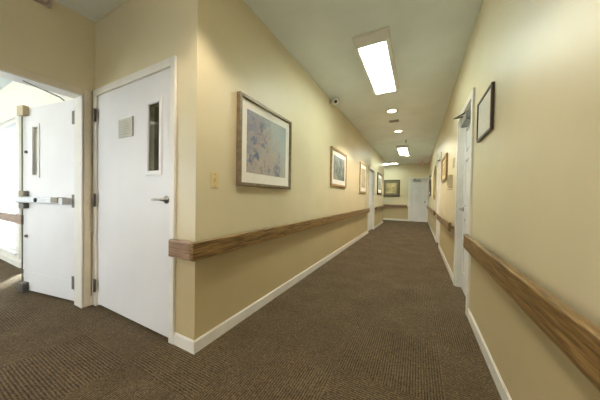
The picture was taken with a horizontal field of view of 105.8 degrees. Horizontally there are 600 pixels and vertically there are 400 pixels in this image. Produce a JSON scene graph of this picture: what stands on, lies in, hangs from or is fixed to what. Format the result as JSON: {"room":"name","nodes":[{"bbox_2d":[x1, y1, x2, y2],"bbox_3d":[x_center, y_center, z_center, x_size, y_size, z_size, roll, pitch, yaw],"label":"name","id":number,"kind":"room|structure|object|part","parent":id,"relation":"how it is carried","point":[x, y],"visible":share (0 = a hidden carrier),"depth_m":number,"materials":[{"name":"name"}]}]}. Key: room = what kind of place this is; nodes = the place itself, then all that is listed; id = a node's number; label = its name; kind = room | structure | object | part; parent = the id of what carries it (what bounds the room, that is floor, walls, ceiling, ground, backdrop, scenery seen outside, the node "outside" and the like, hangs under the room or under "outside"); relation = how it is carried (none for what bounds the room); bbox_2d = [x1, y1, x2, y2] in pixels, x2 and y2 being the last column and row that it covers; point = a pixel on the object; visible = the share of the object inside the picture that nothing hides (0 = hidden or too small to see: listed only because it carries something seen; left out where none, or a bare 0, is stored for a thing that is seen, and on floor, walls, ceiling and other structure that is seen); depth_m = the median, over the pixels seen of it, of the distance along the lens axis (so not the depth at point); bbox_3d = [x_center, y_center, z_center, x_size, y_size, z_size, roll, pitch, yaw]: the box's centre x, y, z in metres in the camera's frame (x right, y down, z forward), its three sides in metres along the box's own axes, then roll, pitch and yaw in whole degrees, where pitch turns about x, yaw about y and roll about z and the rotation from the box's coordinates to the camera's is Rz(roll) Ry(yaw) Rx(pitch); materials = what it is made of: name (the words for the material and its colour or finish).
{"room":"nursing home corridor","nodes":[
{"label":"nursing home corridor","id":0,"kind":"room"},
{"bbox_2d":[0,0,94,295],"bbox_3d":[-3.162,-0.342,0.207,0.140,2.775,4.658,1,1,27],"label":"wall","id":1,"kind":"structure","parent":0,"point":[57,42],"depth_m":1.96,"materials":[{"name":"paint"}]},
{"bbox_2d":[34,0,51,8],"bbox_3d":[-2.148,-1.678,1.893,0.051,0.080,0.110,1,1,27],"label":"fire alarm","id":2,"kind":"object","parent":1,"relation":"attached to","point":[48,3],"visible":1,"depth_m":1.91,"materials":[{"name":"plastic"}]},
{"bbox_2d":[0,61,90,307],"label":"door","id":3,"kind":"structure","parent":1,"relation":"in","point":[56,201],"depth_m":2.31,"materials":[{"name":"white paint"}]},
{"bbox_3d":[-3.051,-0.011,2.490,0.011,1.850,0.011,1,1,-5],"label":"latch rod","id":4,"kind":"part","parent":3,"relation":"part of","materials":[{"name":"grey metal"}]},
{"bbox_3d":[-2.843,-0.527,2.436,0.152,0.575,0.008,1,1,18],"label":"vision frame","id":5,"kind":"part","parent":3,"relation":"part of","materials":[{"name":"white paint"}]},
{"bbox_3d":[-2.836,-0.527,2.458,0.092,0.515,0.006,1,1,18],"label":"vision glass","id":6,"kind":"part","parent":3,"relation":"part of","materials":[{"name":"clear glass"}]},
{"bbox_3d":[-2.303,-0.988,2.064,0.032,0.016,0.401,1,1,-10],"label":"closer arm","id":7,"kind":"part","parent":3,"relation":"part of","materials":[{"name":"grey metal"}]},
{"bbox_3d":[-2.653,0.895,2.390,0.855,0.195,0.003,1,1,18],"label":"kick plate","id":8,"kind":"part","parent":3,"relation":"part of","materials":[{"name":"white paint"}]},
{"bbox_2d":[95,0,185,334],"bbox_3d":[-1.463,-0.341,2.017,1.509,2.775,0.120,1,1,27],"label":"wall","id":9,"kind":"structure","parent":0,"point":[136,35],"depth_m":1.78,"materials":[{"name":"paint"}]},
{"bbox_2d":[92,55,176,344],"bbox_3d":[-1.453,-0.005,1.981,1.263,2.105,0.178,1,1,27],"label":"door","id":10,"kind":"structure","parent":9,"relation":"in","point":[134,204],"depth_m":1.89,"materials":[{"name":"white paint"}]},
{"bbox_3d":[-1.146,-0.492,1.774,0.216,0.593,0.008,1,1,27],"label":"vision frame","id":11,"kind":"part","parent":10,"relation":"part of","materials":[{"name":"white paint"}]},
{"bbox_3d":[-1.061,-0.004,1.708,0.160,0.060,0.054,1,1,27],"label":"lever handle","id":12,"kind":"part","parent":10,"relation":"part of","materials":[{"name":"metal"}]},
{"bbox_2d":[173,332,193,353],"bbox_3d":[-0.834,1.017,1.622,0.210,0.092,0.015,1,1,27],"label":"baseboard","id":13,"kind":"structure","parent":9,"relation":"attached to","point":[179,340],"depth_m":1.61,"materials":[{"name":"white paint"}]},
{"bbox_2d":[158,106,158,140],"bbox_3d":[-0.923,-0.352,3.450,1.870,2.775,2.922,1,1,27],"label":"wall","id":14,"kind":"structure","parent":0,"point":[158,106],"depth_m":3.18,"materials":[{"name":"paint"}]},
{"bbox_2d":[0,0,383,339],"bbox_3d":[-1.824,-0.399,5.676,5.760,2.775,13.040,1,1,27],"label":"wall","id":15,"kind":"structure","parent":0,"point":[230,50],"depth_m":2.09,"materials":[{"name":"paint"}]},
{"bbox_2d":[0,253,20,267],"bbox_3d":[-3.969,0.943,3.240,4.011,0.092,0.015,1,1,27],"label":"baseboard","id":16,"kind":"structure","parent":15,"relation":"attached to","point":[8,259],"depth_m":3.47,"materials":[{"name":"white paint"}]},
{"bbox_2d":[0,112,23,258],"bbox_3d":[-4.662,-0.228,3.623,2.180,2.120,0.190,1,1,27],"label":"door","id":17,"kind":"structure","parent":15,"relation":"in","point":[10,132],"depth_m":3.66,"materials":[{"name":"white paint"}]},
{"bbox_3d":[-4.859,0.777,3.691,1.590,0.026,0.038,1,1,27],"label":"sill","id":18,"kind":"part","parent":17,"relation":"part of","materials":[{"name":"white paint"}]},
{"bbox_3d":[-4.823,-0.232,3.715,1.510,2.000,0.046,1,1,27],"label":"frame","id":19,"kind":"part","parent":17,"relation":"part of","materials":[{"name":"white paint"}]},
{"bbox_3d":[-4.700,0.246,3.571,2.180,0.124,0.056,1,1,27],"label":"handrail","id":20,"kind":"part","parent":17,"relation":"part of","materials":[{"name":"brown wood"}]},
{"bbox_2d":[211,172,218,187],"bbox_3d":[-0.636,-0.150,1.702,0.018,0.116,0.072,1,1,27],"label":"light switch","id":21,"kind":"object","parent":15,"relation":"attached to","point":[214,176],"visible":1,"depth_m":1.70,"materials":[{"name":"beige plastic"}]},
{"bbox_2d":[236,91,291,188],"bbox_3d":[-0.317,-0.515,2.274,0.041,0.785,0.870,1,1,27],"label":"framed picture","id":22,"kind":"object","parent":15,"relation":"attached to","point":[263,136],"visible":1,"depth_m":2.17,"materials":[{"name":"brown metal"}]},
{"bbox_2d":[246,109,285,177],"bbox_3d":[-0.315,-0.523,2.272,0.003,0.553,0.654,1,1,27],"label":"print","id":23,"kind":"object","parent":22,"relation":"attached to","point":[265,137],"depth_m":2.21},
{"bbox_2d":[168,208,369,261],"bbox_3d":[0.603,0.323,4.254,0.263,0.124,6.137,1,1,27],"label":"handrail","id":24,"kind":"object","parent":15,"relation":"attached to","point":[181,249],"visible":1,"depth_m":1.85,"materials":[{"name":"brown wood"}]},
{"bbox_2d":[193,221,382,353],"bbox_3d":[1.492,0.994,5.858,0.015,0.092,9.677,1,1,27],"label":"baseboard","id":25,"kind":"structure","parent":15,"relation":"attached to","point":[210,336],"depth_m":2.17,"materials":[{"name":"white paint"}]},
{"bbox_2d":[330,146,346,187],"bbox_3d":[0.751,-0.593,4.339,0.031,0.690,0.940,1,1,27],"label":"framed picture","id":26,"kind":"object","parent":15,"relation":"attached to","point":[338,159],"visible":1,"depth_m":4.26,"materials":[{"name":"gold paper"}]},
{"bbox_2d":[333,155,344,180],"bbox_3d":[0.752,-0.593,4.338,0.003,0.430,0.680,1,1,27],"label":"print","id":27,"kind":"object","parent":26,"relation":"attached to","point":[338,161],"depth_m":4.30},
{"bbox_2d":[359,162,366,192],"bbox_3d":[1.750,-0.597,6.265,0.029,0.810,0.820,1,1,27],"label":"framed picture","id":28,"kind":"object","parent":15,"relation":"attached to","point":[363,168],"visible":1,"depth_m":6.25},
{"bbox_2d":[361,168,365,187],"bbox_3d":[1.751,-0.597,6.265,0.003,0.520,0.530,1,1,27],"label":"print","id":29,"kind":"object","parent":28,"relation":"attached to","point":[363,170],"depth_m":6.27},
{"bbox_2d":[367,166,374,230],"bbox_3d":[2.303,-0.018,7.536,0.168,2.095,1.130,1,1,27],"label":"door","id":30,"kind":"structure","parent":15,"relation":"in","point":[371,181],"depth_m":7.85,"materials":[{"name":"white paint"}]},
{"bbox_2d":[377,172,381,194],"bbox_3d":[3.157,-0.628,8.971,0.034,0.830,1.100,1,1,27],"label":"framed picture","id":31,"kind":"object","parent":15,"relation":"attached to","point":[379,176],"visible":1,"depth_m":8.86},
{"bbox_2d":[378,178,380,189],"bbox_3d":[3.158,-0.628,8.970,0.003,0.450,0.720,1,1,27],"label":"print","id":32,"kind":"object","parent":31,"relation":"attached to","point":[379,179],"depth_m":8.88},
{"bbox_2d":[375,205,384,209],"bbox_3d":[3.217,0.296,9.086,0.074,0.124,2.330,1,1,27],"label":"handrail","id":33,"kind":"object","parent":15,"relation":"attached to","point":[382,206],"visible":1,"depth_m":8.87,"materials":[{"name":"brown wood"}]},
{"bbox_2d":[0,0,482,164],"bbox_3d":[-0.853,-1.825,5.277,7.950,0.120,16.400,1,1,27],"label":"ceiling","id":34,"kind":"structure","parent":0,"point":[430,38],"depth_m":2.58,"materials":[{"name":"paint"}]},
{"bbox_2d":[329,98,338,106],"bbox_3d":[0.589,-1.655,3.827,0.173,0.150,0.184,1,1,27],"label":"security camera","id":35,"kind":"object","parent":34,"relation":"attached to","point":[335,101],"visible":1,"depth_m":3.76,"materials":[{"name":"white plastic"}]},
{"bbox_2d":[352,26,399,93],"bbox_3d":[1.021,-1.657,2.896,0.370,0.086,1.380,1,1,27],"label":"fluorescent light","id":36,"kind":"object","parent":34,"relation":"attached to","point":[374,48],"visible":1,"depth_m":2.60,"materials":[{"name":"white paint"}]},
{"bbox_2d":[359,42,394,93],"bbox_3d":[1.021,-1.618,2.897,0.268,0.008,1.170,1,1,27],"label":"diffuser","id":37,"kind":"object","parent":36,"relation":"attached to","point":[376,56],"depth_m":2.72,"materials":[{"name":"white plastic"}]},
{"bbox_2d":[384,161,399,164],"bbox_3d":[3.967,-1.722,10.718,1.380,0.086,0.370,1,1,27],"label":"fluorescent light","id":38,"kind":"object","parent":34,"relation":"attached to","point":[395,162],"visible":0.47,"depth_m":10.45,"materials":[{"name":"white paint"}]},
{"bbox_2d":[386,109,397,112],"bbox_3d":[1.760,-1.703,4.349,0.216,0.012,0.216,1,1,27],"label":"recessed light","id":39,"kind":"object","parent":34,"relation":"in","point":[389,110],"visible":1,"depth_m":4.33,"materials":[{"name":"white paint"}]},
{"bbox_2d":[388,119,399,122],"bbox_3d":[2.024,-1.706,4.888,0.220,0.014,0.180,1,1,27],"label":"ceiling vent","id":40,"kind":"object","parent":34,"relation":"in","point":[392,120],"visible":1,"depth_m":4.86,"materials":[{"name":"metal"}]},
{"bbox_2d":[396,145,409,154],"bbox_3d":[3.520,-1.686,7.740,0.370,0.086,1.380,1,1,27],"label":"fluorescent light","id":41,"kind":"object","parent":34,"relation":"attached to","point":[402,149],"visible":1,"depth_m":7.42,"materials":[{"name":"white paint"}]},
{"bbox_2d":[398,148,407,154],"bbox_3d":[3.519,-1.647,7.740,0.268,0.008,1.170,1,1,27],"label":"diffuser","id":42,"kind":"object","parent":41,"relation":"attached to","point":[402,151],"depth_m":7.68,"materials":[{"name":"white plastic"}]},
{"bbox_2d":[0,220,501,399],"bbox_3d":[-0.900,1.069,5.318,7.950,0.120,16.400,1,1,27],"label":"floor","id":43,"kind":"structure","parent":0,"point":[384,318],"depth_m":1.68,"materials":[{"name":"carpet"}]},
{"bbox_2d":[154,106,157,170],"bbox_3d":[-1.844,-0.117,2.556,0.408,2.300,0.260,1,1,27],"label":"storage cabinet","id":44,"kind":"object","parent":43,"relation":"on","point":[156,108],"visible":0.02,"depth_m":2.54,"materials":[{"name":"glass"}]},
{"bbox_2d":[383,163,428,218],"bbox_3d":[3.703,-0.398,11.889,5.609,2.775,0.120,1,1,27],"label":"wall","id":45,"kind":"structure","parent":0,"point":[402,172],"depth_m":11.15,"materials":[{"name":"paint"}]},
{"bbox_2d":[383,180,399,196],"bbox_3d":[4.564,-0.589,11.356,0.800,0.830,0.029,1,1,27],"label":"framed picture","id":46,"kind":"object","parent":45,"relation":"attached to","point":[391,187],"visible":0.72,"depth_m":11.33,"materials":[{"name":"brown wood"}]},
{"bbox_2d":[386,183,395,192],"bbox_3d":[4.564,-0.589,11.354,0.480,0.510,0.003,1,1,27],"label":"print","id":47,"kind":"object","parent":46,"relation":"attached to","point":[390,187],"depth_m":11.36},
{"bbox_2d":[383,204,406,206],"bbox_3d":[3.397,0.258,11.941,4.045,0.124,0.074,1,1,27],"label":"handrail","id":48,"kind":"object","parent":45,"relation":"attached to","point":[386,205],"visible":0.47,"depth_m":11.26,"materials":[{"name":"brown wood"}]},
{"bbox_2d":[383,218,407,220],"bbox_3d":[3.207,0.933,12.078,4.610,0.092,0.015,1,1,27],"label":"baseboard","id":49,"kind":"structure","parent":45,"relation":"attached to","point":[383,218],"depth_m":11.27,"materials":[{"name":"white paint"}]},
{"bbox_2d":[408,177,428,221],"bbox_3d":[5.632,-0.026,10.811,0.840,2.125,0.220,1,1,27],"label":"door","id":50,"kind":"structure","parent":45,"relation":"in","point":[418,186],"depth_m":10.84,"materials":[{"name":"white paint"}]},
{"bbox_2d":[428,0,599,399],"bbox_3d":[2.455,-0.299,3.569,0.160,2.775,15.800,1,1,27],"label":"wall","id":51,"kind":"structure","parent":0,"point":[536,189],"depth_m":1.00,"materials":[{"name":"paint"}]},
{"bbox_2d":[429,175,431,195],"bbox_3d":[5.225,-0.566,9.115,0.039,0.800,1.100,1,1,27],"label":"framed picture","id":52,"kind":"object","parent":51,"relation":"attached to","point":[430,176],"visible":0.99,"depth_m":8.63,"materials":[{"name":"brown wood"}]},
{"bbox_2d":[427,206,435,215],"bbox_3d":[4.730,0.333,8.239,0.074,0.124,5.260,1,1,27],"label":"handrail","id":53,"kind":"object","parent":51,"relation":"attached to","point":[432,211],"visible":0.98,"depth_m":6.77,"materials":[{"name":"brown wood"}]},
{"bbox_2d":[433,166,435,198],"bbox_3d":[3.960,-0.492,6.674,0.034,0.950,0.550,1,1,27],"label":"framed picture","id":54,"kind":"object","parent":51,"relation":"attached to","point":[434,177],"visible":0.93,"depth_m":6.44},
{"bbox_2d":[436,152,441,248],"bbox_3d":[3.346,0.010,5.367,0.200,2.135,0.880,1,1,27],"label":"door","id":55,"kind":"structure","parent":51,"relation":"in","point":[439,160],"depth_m":5.70,"materials":[{"name":"white paint"}]},
{"bbox_2d":[441,153,447,181],"bbox_3d":[2.720,-0.587,4.275,0.029,0.460,0.860,1,1,27],"label":"framed picture","id":56,"kind":"object","parent":51,"relation":"attached to","point":[444,167],"visible":0.95,"depth_m":4.20,"materials":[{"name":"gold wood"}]},
{"bbox_2d":[442,161,445,176],"bbox_3d":[2.719,-0.587,4.275,0.003,0.250,0.650,1,1,27],"label":"print","id":57,"kind":"object","parent":56,"relation":"attached to","point":[444,163],"depth_m":4.25},
{"bbox_2d":[437,213,453,231],"bbox_3d":[2.519,0.358,3.979,0.074,0.124,2.140,1,1,27],"label":"handrail","id":58,"kind":"object","parent":51,"relation":"attached to","point":[447,224],"visible":1,"depth_m":3.37,"materials":[{"name":"brown wood"}]},
{"bbox_2d":[447,175,452,189],"bbox_3d":[2.225,-0.262,3.373,0.065,0.220,0.120,1,1,27],"label":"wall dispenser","id":59,"kind":"object","parent":51,"relation":"attached to","point":[450,177],"visible":0.99,"depth_m":3.32,"materials":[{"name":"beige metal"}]},
{"bbox_2d":[453,87,474,315],"bbox_3d":[1.831,0.026,2.501,0.250,2.135,0.925,1,1,27],"label":"door","id":60,"kind":"structure","parent":51,"relation":"in","point":[465,120],"depth_m":2.72,"materials":[{"name":"white paint"}]},
{"bbox_3d":[1.827,-0.945,2.573,0.058,0.056,0.153,1,1,-10],"label":"closer arm","id":61,"kind":"part","parent":60,"relation":"part of","materials":[{"name":"grey metal"}]},
{"bbox_2d":[428,222,511,399],"bbox_3d":[2.355,1.040,3.629,0.015,0.092,15.800,1,1,27],"label":"baseboard","id":62,"kind":"structure","parent":51,"relation":"attached to","point":[504,394],"depth_m":1.53,"materials":[{"name":"white paint"}]},
{"bbox_2d":[476,81,494,142],"bbox_3d":[1.406,-0.644,1.728,0.019,0.325,0.420,1,1,27],"label":"framed certificate","id":63,"kind":"object","parent":51,"relation":"attached to","point":[485,107],"visible":1,"depth_m":1.68,"materials":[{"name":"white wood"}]},
{"bbox_2d":[478,88,490,137],"bbox_3d":[1.405,-0.644,1.729,0.003,0.281,0.376,1,1,27],"label":"print","id":64,"kind":"object","parent":63,"relation":"attached to","point":[484,105],"depth_m":1.71},
{"bbox_2d":[463,234,599,391],"bbox_3d":[0.336,0.383,-0.228,0.074,0.124,5.100,1,1,27],"label":"handrail","id":65,"kind":"object","parent":51,"relation":"attached to","point":[578,338],"visible":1,"depth_m":0.71,"materials":[{"name":"brown wood"}]}
]}

